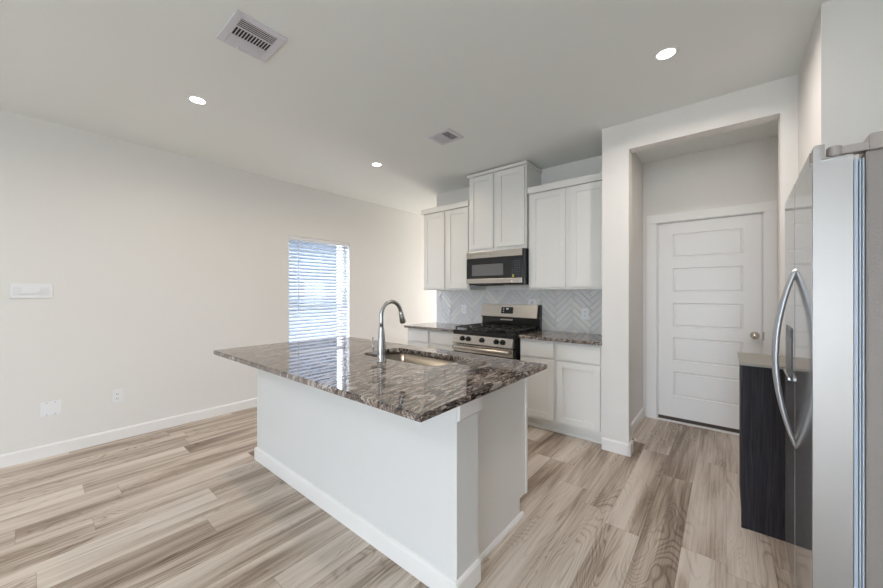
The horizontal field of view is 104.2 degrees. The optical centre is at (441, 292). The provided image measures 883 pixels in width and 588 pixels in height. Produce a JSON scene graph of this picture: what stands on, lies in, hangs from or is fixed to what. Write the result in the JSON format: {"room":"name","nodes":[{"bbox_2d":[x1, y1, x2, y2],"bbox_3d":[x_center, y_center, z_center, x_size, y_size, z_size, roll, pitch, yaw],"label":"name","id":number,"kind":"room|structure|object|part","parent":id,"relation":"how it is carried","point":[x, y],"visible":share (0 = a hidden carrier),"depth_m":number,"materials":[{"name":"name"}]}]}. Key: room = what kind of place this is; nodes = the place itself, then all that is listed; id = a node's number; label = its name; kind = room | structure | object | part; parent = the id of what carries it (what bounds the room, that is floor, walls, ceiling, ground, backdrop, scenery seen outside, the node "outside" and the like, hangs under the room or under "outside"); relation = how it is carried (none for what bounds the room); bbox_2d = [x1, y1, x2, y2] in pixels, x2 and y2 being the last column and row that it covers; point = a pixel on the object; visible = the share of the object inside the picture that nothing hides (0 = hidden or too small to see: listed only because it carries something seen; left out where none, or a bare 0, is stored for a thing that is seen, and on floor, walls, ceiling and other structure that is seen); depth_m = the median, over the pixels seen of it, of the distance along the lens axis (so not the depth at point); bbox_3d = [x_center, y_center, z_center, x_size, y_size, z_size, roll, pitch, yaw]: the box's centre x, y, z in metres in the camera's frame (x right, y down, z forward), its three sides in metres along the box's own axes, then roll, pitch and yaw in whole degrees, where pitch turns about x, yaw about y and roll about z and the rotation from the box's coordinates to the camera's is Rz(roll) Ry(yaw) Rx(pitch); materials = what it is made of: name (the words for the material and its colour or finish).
{"room":"kitchen","nodes":[
{"label":"kitchen","id":0,"kind":"room"},
{"bbox_2d":[0,109,435,454],"bbox_3d":[-2.360,-0.029,3.969,0.160,2.740,10.900,0,0,40],"label":"wall","id":1,"kind":"structure","parent":0,"point":[156,262],"depth_m":3.28,"materials":[{"name":"white paint"}]},
{"bbox_2d":[10,283,52,297],"bbox_3d":[-3.262,-0.014,2.737,0.024,0.112,0.214,0,0,40],"label":"switch plate","id":2,"kind":"object","parent":1,"relation":"attached to","point":[17,290],"visible":1,"depth_m":2.72,"materials":[{"name":"white plastic"}]},
{"bbox_3d":[-3.263,-0.012,2.737,0.003,0.062,0.186,0,0,40],"label":"frame","id":3,"kind":"part","parent":2,"relation":"part of","materials":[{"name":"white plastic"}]},
{"bbox_2d":[40,400,61,416],"bbox_3d":[-3.205,0.951,2.819,0.007,0.115,0.118,0,0,40],"label":"blank wall plate","id":4,"kind":"object","parent":1,"relation":"attached to","point":[49,408],"visible":1,"depth_m":2.81,"materials":[{"name":"white plastic"}]},
{"bbox_2d":[112,389,122,402],"bbox_3d":[-2.949,0.943,3.126,0.009,0.115,0.072,0,0,40],"label":"outlet","id":5,"kind":"object","parent":1,"relation":"attached to","point":[117,395],"visible":1,"depth_m":3.12,"materials":[{"name":"white plastic"}]},
{"bbox_2d":[0,398,256,467],"bbox_3d":[-2.293,1.291,3.913,0.015,0.100,10.900,0,0,40],"label":"baseboard","id":6,"kind":"structure","parent":1,"relation":"attached to","point":[35,453],"depth_m":3.11,"materials":[{"name":"white paint"}]},
{"bbox_2d":[289,246,344,333],"bbox_3d":[-1.695,0.029,4.750,0.168,1.505,0.909,0,0,40],"label":"window","id":7,"kind":"structure","parent":1,"relation":"in","point":[342,246],"depth_m":5.10,"materials":[{"name":"white paint"}]},
{"bbox_2d":[289,236,348,341],"bbox_3d":[-1.665,0.019,4.725,0.074,1.480,0.897,0,0,40],"label":"window blind","id":8,"kind":"object","parent":7,"relation":"attached to","point":[303,240],"visible":0.76,"depth_m":4.69,"materials":[{"name":"white plastic"}]},
{"bbox_2d":[0,406,792,587],"bbox_3d":[-0.224,1.401,2.198,5.790,0.120,11.300,0,0,40],"label":"floor","id":9,"kind":"structure","parent":0,"point":[188,505],"depth_m":2.01,"materials":[{"name":"wood"}]},
{"bbox_2d":[254,369,527,587],"bbox_3d":[-0.459,0.899,2.422,2.042,0.884,0.812,0,0,40],"label":"kitchen island","id":10,"kind":"object","parent":9,"relation":"on","point":[435,496],"visible":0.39,"depth_m":1.81,"materials":[{"name":"white paint"}]},
{"bbox_3d":[-0.660,1.291,2.179,2.042,0.100,0.181,0,0,40],"label":"baseboard","id":11,"kind":"part","parent":10,"relation":"part of","materials":[{"name":"white paint"}]},
{"bbox_2d":[214,336,546,422],"bbox_3d":[-0.525,0.442,2.292,2.089,0.030,1.105,0,0,40],"label":"island countertop","id":12,"kind":"structure","parent":10,"relation":"on","point":[344,366],"depth_m":1.84,"materials":[{"name":"brown stone"}]},
{"bbox_2d":[371,300,405,362],"bbox_3d":[-0.337,0.237,2.198,0.118,0.380,0.233,0,0,40],"label":"kitchen faucet","id":13,"kind":"object","parent":12,"relation":"on","point":[381,346],"visible":1,"depth_m":2.11,"materials":[{"name":"silver metal"}]},
{"bbox_2d":[374,352,455,365],"bbox_3d":[-0.197,0.561,2.309,0.720,0.200,0.395,0,0,40],"label":"sink","id":14,"kind":"object","parent":12,"relation":"in","point":[398,356],"visible":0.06,"depth_m":2.52,"materials":[{"name":"silver metal"}]},
{"bbox_3d":[0.126,0.509,1.549,0.024,0.104,0.176,0,0,40],"label":"capital trim","id":15,"kind":"part","parent":10,"relation":"part of","materials":[{"name":"white paint"}]},
{"bbox_3d":[0.313,1.330,1.857,0.016,0.022,0.561,0,0,40],"label":"shoe moulding","id":16,"kind":"part","parent":10,"relation":"part of","materials":[{"name":"white paint"}]},
{"bbox_3d":[0.326,0.899,1.888,0.013,0.884,0.633,0,0,40],"label":"panel","id":17,"kind":"part","parent":10,"relation":"part of","materials":[{"name":"white paint"}]},
{"bbox_2d":[408,328,453,350],"bbox_3d":[0.033,0.899,4.454,0.797,0.884,0.576,0,0,40],"label":"base cabinet","id":18,"kind":"object","parent":9,"relation":"on","point":[435,339],"visible":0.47,"depth_m":4.22,"materials":[{"name":"white paint"}]},
{"bbox_3d":[-0.296,0.549,4.364,0.355,0.140,0.019,0,0,40],"label":"drawer","id":19,"kind":"part","parent":18,"relation":"part of","materials":[{"name":"white paint"}]},
{"bbox_3d":[-0.296,0.922,4.364,0.355,0.567,0.019,0,0,40],"label":"door","id":20,"kind":"part","parent":18,"relation":"part of","materials":[{"name":"white paint"}]},
{"bbox_2d":[404,322,470,331],"bbox_3d":[0.019,0.442,4.442,0.831,0.030,0.594,0,0,40],"label":"countertop","id":21,"kind":"structure","parent":18,"relation":"on","point":[449,327],"depth_m":4.33,"materials":[{"name":"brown stone"}]},
{"bbox_3d":[0.006,0.549,4.114,0.360,0.140,0.019,0,0,40],"label":"drawer","id":22,"kind":"part","parent":18,"relation":"part of","materials":[{"name":"white paint"}]},
{"bbox_3d":[0.006,0.922,4.114,0.360,0.567,0.019,0,0,40],"label":"door","id":23,"kind":"part","parent":18,"relation":"part of","materials":[{"name":"white paint"}]},
{"bbox_2d":[452,304,541,359],"bbox_3d":[0.615,0.741,3.878,0.794,1.201,0.688,0,0,40],"label":"gas range","id":24,"kind":"object","parent":9,"relation":"on","point":[497,336],"visible":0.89,"depth_m":3.83,"materials":[{"name":"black metal"}]},
{"bbox_3d":[0.407,0.608,3.653,0.703,0.040,0.076,0,0,40],"label":"handle","id":25,"kind":"part","parent":24,"relation":"part of","materials":[{"name":"silver metal"}]},
{"bbox_3d":[0.441,0.519,3.696,0.750,0.099,0.077,0,0,40],"label":"control panel","id":26,"kind":"part","parent":24,"relation":"part of","materials":[{"name":"silver metal"}]},
{"bbox_3d":[0.454,0.852,3.697,0.768,0.549,0.048,0,0,40],"label":"oven door","id":27,"kind":"part","parent":24,"relation":"part of","materials":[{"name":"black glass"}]},
{"bbox_2d":[453,327,537,338],"bbox_3d":[0.609,0.445,3.885,0.776,0.048,0.560,0,0,40],"label":"cooktop","id":28,"kind":"object","parent":24,"relation":"in","point":[477,333],"depth_m":3.70,"materials":[{"name":"black metal"}]},
{"bbox_2d":[520,338,601,443],"bbox_3d":[1.268,0.899,3.430,0.779,0.884,0.576,0,0,40],"label":"base cabinet","id":29,"kind":"object","parent":9,"relation":"on","point":[565,397],"visible":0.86,"depth_m":3.18,"materials":[{"name":"white paint"}]},
{"bbox_3d":[0.930,0.552,3.349,0.338,0.146,0.019,0,0,40],"label":"drawer","id":30,"kind":"part","parent":29,"relation":"part of","materials":[{"name":"white paint"}]},
{"bbox_3d":[0.930,0.925,3.349,0.338,0.572,0.019,0,0,40],"label":"door","id":31,"kind":"part","parent":29,"relation":"part of","materials":[{"name":"white paint"}]},
{"bbox_2d":[518,330,601,345],"bbox_3d":[1.257,0.442,3.416,0.778,0.030,0.594,0,0,40],"label":"countertop","id":32,"kind":"structure","parent":29,"relation":"on","point":[558,336],"depth_m":3.33,"materials":[{"name":"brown stone"}]},
{"bbox_3d":[1.137,1.330,3.272,0.779,0.022,0.015,0,0,40],"label":"shoe moulding","id":33,"kind":"part","parent":29,"relation":"part of","materials":[{"name":"white paint"}]},
{"bbox_3d":[1.230,0.552,3.100,0.382,0.146,0.019,0,0,40],"label":"drawer","id":34,"kind":"part","parent":29,"relation":"part of","materials":[{"name":"white paint"}]},
{"bbox_3d":[1.230,0.925,3.100,0.382,0.572,0.019,0,0,40],"label":"door","id":35,"kind":"part","parent":29,"relation":"part of","materials":[{"name":"white paint"}]},
{"bbox_2d":[739,363,784,540],"bbox_3d":[1.958,0.878,2.036,0.285,0.925,0.435,0,0,40],"label":"base cabinet","id":36,"kind":"object","parent":9,"relation":"on","point":[761,423],"visible":0.64,"depth_m":1.91,"materials":[{"name":"black wood"}]},
{"bbox_3d":[1.858,0.854,2.123,0.016,0.855,0.429,0,0,40],"label":"door","id":37,"kind":"part","parent":36,"relation":"part of","materials":[{"name":"wood"}]},
{"bbox_2d":[738,352,784,368],"bbox_3d":[1.957,0.407,2.038,0.292,0.015,0.444,0,0,40],"label":"countertop","id":38,"kind":"structure","parent":36,"relation":"on","point":[746,359],"depth_m":2.02,"materials":[{"name":"grey stone"}]},
{"bbox_2d":[771,131,882,587],"bbox_3d":[1.694,0.441,1.178,0.808,1.800,0.903,0,0,41],"label":"refrigerator","id":39,"kind":"object","parent":9,"relation":"on","point":[831,299],"visible":1,"depth_m":1.03,"materials":[{"name":"grey metal"}]},
{"bbox_3d":[1.452,0.266,1.456,0.078,0.726,0.026,0,0,41],"label":"handle","id":40,"kind":"part","parent":39,"relation":"part of","materials":[{"name":"grey metal"}]},
{"bbox_3d":[1.408,0.266,1.405,0.078,0.726,0.026,0,0,41],"label":"handle","id":41,"kind":"part","parent":39,"relation":"part of","materials":[{"name":"grey metal"}]},
{"bbox_3d":[1.627,0.423,1.549,0.082,1.655,0.432,0,0,41],"label":"door","id":42,"kind":"part","parent":39,"relation":"part of","materials":[{"name":"silver metal"}]},
{"bbox_3d":[1.329,0.423,1.208,0.082,1.655,0.462,0,0,41],"label":"door","id":43,"kind":"part","parent":39,"relation":"part of","materials":[{"name":"silver metal"}]},
{"bbox_3d":[1.175,0.402,1.033,0.080,1.694,0.002,0,0,41],"label":"edge panel","id":44,"kind":"part","parent":39,"relation":"part of","materials":[{"name":"silver metal"}]},
{"bbox_3d":[1.269,-0.426,1.004,0.140,0.024,0.072,0,0,41],"label":"hinge arm","id":45,"kind":"part","parent":39,"relation":"part of","materials":[{"name":"beige plastic"}]},
{"bbox_2d":[0,0,830,215],"bbox_3d":[-0.224,-1.459,2.198,5.790,0.120,11.300,0,0,40],"label":"ceiling","id":46,"kind":"structure","parent":0,"point":[352,85],"depth_m":2.19,"materials":[{"name":"white paint"}]},
{"bbox_2d":[187,95,207,104],"bbox_3d":[-1.774,-1.397,2.498,0.128,0.004,0.128,0,0,40],"label":"recessed light","id":47,"kind":"object","parent":46,"relation":"in","point":[195,99],"visible":1,"depth_m":2.49,"materials":[{"name":"white plastic"}]},
{"bbox_2d":[216,9,286,61],"bbox_3d":[-1.041,-1.388,1.886,0.294,0.022,0.255,0,0,40],"label":"ceiling vent","id":48,"kind":"object","parent":46,"relation":"in","point":[242,32],"visible":1,"depth_m":1.87,"materials":[{"name":"white metal"}]},
{"bbox_2d":[371,162,382,166],"bbox_3d":[-0.708,-1.397,3.752,0.128,0.004,0.128,0,0,40],"label":"recessed light","id":49,"kind":"object","parent":46,"relation":"in","point":[376,164],"visible":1,"depth_m":3.75,"materials":[{"name":"white plastic"}]},
{"bbox_2d":[427,128,463,144],"bbox_3d":[0.035,-1.392,3.085,0.253,0.014,0.225,0,0,40],"label":"ceiling vent","id":50,"kind":"object","parent":46,"relation":"in","point":[446,136],"visible":1,"depth_m":3.07,"materials":[{"name":"white metal"}]},
{"bbox_2d":[653,46,678,60],"bbox_3d":[1.315,-1.397,2.012,0.128,0.004,0.128,0,0,40],"label":"recessed light","id":51,"kind":"object","parent":46,"relation":"in","point":[666,53],"visible":1,"depth_m":2.01,"materials":[{"name":"white plastic"}]},
{"bbox_2d":[437,155,601,333],"bbox_3d":[0.881,-0.029,4.205,2.369,2.740,0.120,0,0,40],"label":"wall","id":52,"kind":"structure","parent":0,"point":[593,165],"depth_m":3.82,"materials":[{"name":"white paint"}]},
{"bbox_2d":[421,200,485,289],"bbox_3d":[0.148,-0.564,4.477,0.761,1.067,0.393,0,0,40],"label":"upper cabinet","id":53,"kind":"object","parent":52,"relation":"attached to","point":[446,227],"visible":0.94,"depth_m":4.32,"materials":[{"name":"white paint"}]},
{"bbox_3d":[-0.095,-0.534,4.453,0.347,0.970,0.019,0,0,40],"label":"door","id":54,"kind":"part","parent":53,"relation":"part of","materials":[{"name":"white paint"}]},
{"bbox_3d":[0.148,-1.064,4.477,0.761,0.066,0.393,0,0,40],"label":"crown","id":55,"kind":"part","parent":53,"relation":"part of","materials":[{"name":"white paint"}]},
{"bbox_3d":[0.196,-0.534,4.212,0.321,0.970,0.019,0,0,40],"label":"door","id":56,"kind":"part","parent":53,"relation":"part of","materials":[{"name":"white paint"}]},
{"bbox_2d":[467,160,541,252],"bbox_3d":[0.724,-0.928,3.993,0.766,0.914,0.403,0,0,40],"label":"upper cabinet","id":57,"kind":"object","parent":52,"relation":"attached to","point":[498,197],"visible":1,"depth_m":3.81,"materials":[{"name":"white paint"}]},
{"bbox_3d":[0.462,-0.922,3.977,0.320,0.837,0.019,0,0,40],"label":"door","id":58,"kind":"part","parent":57,"relation":"part of","materials":[{"name":"white paint"}]},
{"bbox_2d":[466,248,528,285],"bbox_3d":[0.710,-0.272,3.968,0.734,0.387,0.424,0,0,40],"label":"microwave","id":59,"kind":"object","parent":57,"relation":"attached to","point":[508,266],"visible":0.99,"depth_m":3.77,"materials":[{"name":"black metal"}]},
{"bbox_3d":[0.538,-0.272,3.867,0.597,0.231,0.042,0,0,40],"label":"door","id":60,"kind":"part","parent":59,"relation":"part of","materials":[{"name":"black glass"}]},
{"bbox_3d":[0.580,-0.426,3.828,0.712,0.074,0.044,0,0,40],"label":"trim","id":61,"kind":"part","parent":59,"relation":"part of","materials":[{"name":"silver metal"}]},
{"bbox_3d":[0.580,-0.129,3.828,0.712,0.054,0.044,0,0,40],"label":"trim","id":62,"kind":"part","parent":59,"relation":"part of","materials":[{"name":"silver metal"}]},
{"bbox_3d":[0.813,-0.272,3.640,0.113,0.231,0.042,0,0,40],"label":"control panel","id":63,"kind":"part","parent":59,"relation":"part of","materials":[{"name":"black glass"}]},
{"bbox_3d":[0.865,-0.280,3.596,0.021,0.367,0.042,0,0,40],"label":"trim","id":64,"kind":"part","parent":59,"relation":"part of","materials":[{"name":"black metal"}]},
{"bbox_3d":[0.724,-1.369,3.993,0.766,0.032,0.403,0,0,40],"label":"crown","id":65,"kind":"part","parent":57,"relation":"part of","materials":[{"name":"white paint"}]},
{"bbox_3d":[0.750,-0.922,3.738,0.332,0.837,0.019,0,0,40],"label":"door","id":66,"kind":"part","parent":57,"relation":"part of","materials":[{"name":"white paint"}]},
{"bbox_2d":[436,289,601,333],"bbox_3d":[0.837,0.197,4.152,2.364,0.458,0.014,0,0,40],"label":"tile backsplash","id":67,"kind":"structure","parent":52,"relation":"attached to","point":[561,309],"depth_m":3.89,"materials":[{"name":"grey tile"}]},
{"bbox_2d":[462,305,465,313],"bbox_3d":[0.298,0.223,4.591,0.075,0.118,0.009,0,0,40],"label":"outlet","id":68,"kind":"object","parent":67,"relation":"attached to","point":[463,306],"visible":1,"depth_m":4.58,"materials":[{"name":"white plastic"}]},
{"bbox_2d":[528,299,535,304],"bbox_3d":[1.046,0.140,3.966,0.094,0.122,0.018,0,0,40],"label":"outlet","id":69,"kind":"object","parent":67,"relation":"attached to","point":[530,301],"visible":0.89,"depth_m":3.96,"materials":[{"name":"white plastic"}]},
{"bbox_2d":[581,308,588,319],"bbox_3d":[1.502,0.223,3.594,0.075,0.118,0.009,0,0,40],"label":"outlet","id":70,"kind":"object","parent":67,"relation":"attached to","point":[584,311],"visible":1,"depth_m":3.59,"materials":[{"name":"white plastic"}]},
{"bbox_2d":[527,172,601,289],"bbox_3d":[1.325,-0.564,3.501,0.781,1.067,0.393,0,0,40],"label":"upper cabinet","id":71,"kind":"object","parent":52,"relation":"attached to","point":[565,216],"visible":0.87,"depth_m":3.37,"materials":[{"name":"white paint"}]},
{"bbox_3d":[1.077,-0.534,3.483,0.363,0.970,0.019,0,0,40],"label":"door","id":72,"kind":"part","parent":71,"relation":"part of","materials":[{"name":"white paint"}]},
{"bbox_3d":[1.325,-1.064,3.501,0.781,0.066,0.393,0,0,40],"label":"crown","id":73,"kind":"part","parent":71,"relation":"part of","materials":[{"name":"white paint"}]},
{"bbox_3d":[1.377,-0.534,3.234,0.326,0.970,0.019,0,0,40],"label":"door","id":74,"kind":"part","parent":71,"relation":"part of","materials":[{"name":"white paint"}]},
{"bbox_2d":[602,74,797,443],"bbox_3d":[2.226,-0.029,2.973,1.276,2.740,1.120,0,0,40],"label":"wall opening","id":75,"kind":"structure","parent":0,"point":[622,168],"depth_m":2.84,"materials":[{"name":"white paint"}]},
{"bbox_2d":[601,437,632,456],"bbox_3d":[1.860,1.291,2.610,1.176,0.100,0.122,0,0,40],"label":"baseboard opening","id":76,"kind":"structure","parent":75,"relation":"attached to","point":[618,447],"depth_m":2.86,"materials":[{"name":"white paint"}]},
{"bbox_2d":[631,407,644,435],"bbox_3d":[1.871,1.291,3.337,0.015,0.100,1.013,0,0,40],"label":"baseboard","id":77,"kind":"structure","parent":75,"relation":"attached to","point":[634,424],"depth_m":3.43,"materials":[{"name":"white paint"}]},
{"bbox_2d":[643,136,777,416],"bbox_3d":[2.678,-0.029,3.404,1.420,2.740,0.120,0,0,40],"label":"wall","id":78,"kind":"structure","parent":0,"point":[746,172],"depth_m":3.38,"materials":[{"name":"white paint"}]},
{"bbox_2d":[647,200,777,435],"bbox_3d":[2.625,0.260,3.408,1.012,2.162,0.182,0,0,40],"label":"door","id":79,"kind":"structure","parent":78,"relation":"in","point":[712,273],"depth_m":3.39,"materials":[{"name":"white paint"}]},
{"bbox_3d":[2.864,0.396,3.138,0.066,0.066,0.072,0,0,40],"label":"knob","id":80,"kind":"part","parent":79,"relation":"part of","materials":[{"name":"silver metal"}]},
{"bbox_2d":[798,0,882,175],"bbox_3d":[0.375,-0.029,-0.798,0.885,2.740,7.050,0,0,40],"label":"wall","id":81,"kind":"structure","parent":0,"point":[840,75],"depth_m":1.62,"materials":[{"name":"white paint"}]},
{"label":"outside","id":82,"kind":"structure","parent":0,"visible":0},
{"bbox_2d":[337,305,341,334],"bbox_3d":[-3.850,1.766,3.191,70.000,0.150,80.000,0,0,40],"label":"ground","id":83,"kind":"structure","parent":82,"point":[337,305],"depth_m":22.25,"materials":[{"name":"grey"}]},
{"bbox_2d":[289,240,336,339],"bbox_3d":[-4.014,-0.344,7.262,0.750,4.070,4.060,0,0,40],"label":"house","id":84,"kind":"structure","parent":83,"relation":"on","point":[289,240],"depth_m":8.20,"materials":[{"name":"white"}]}
]}

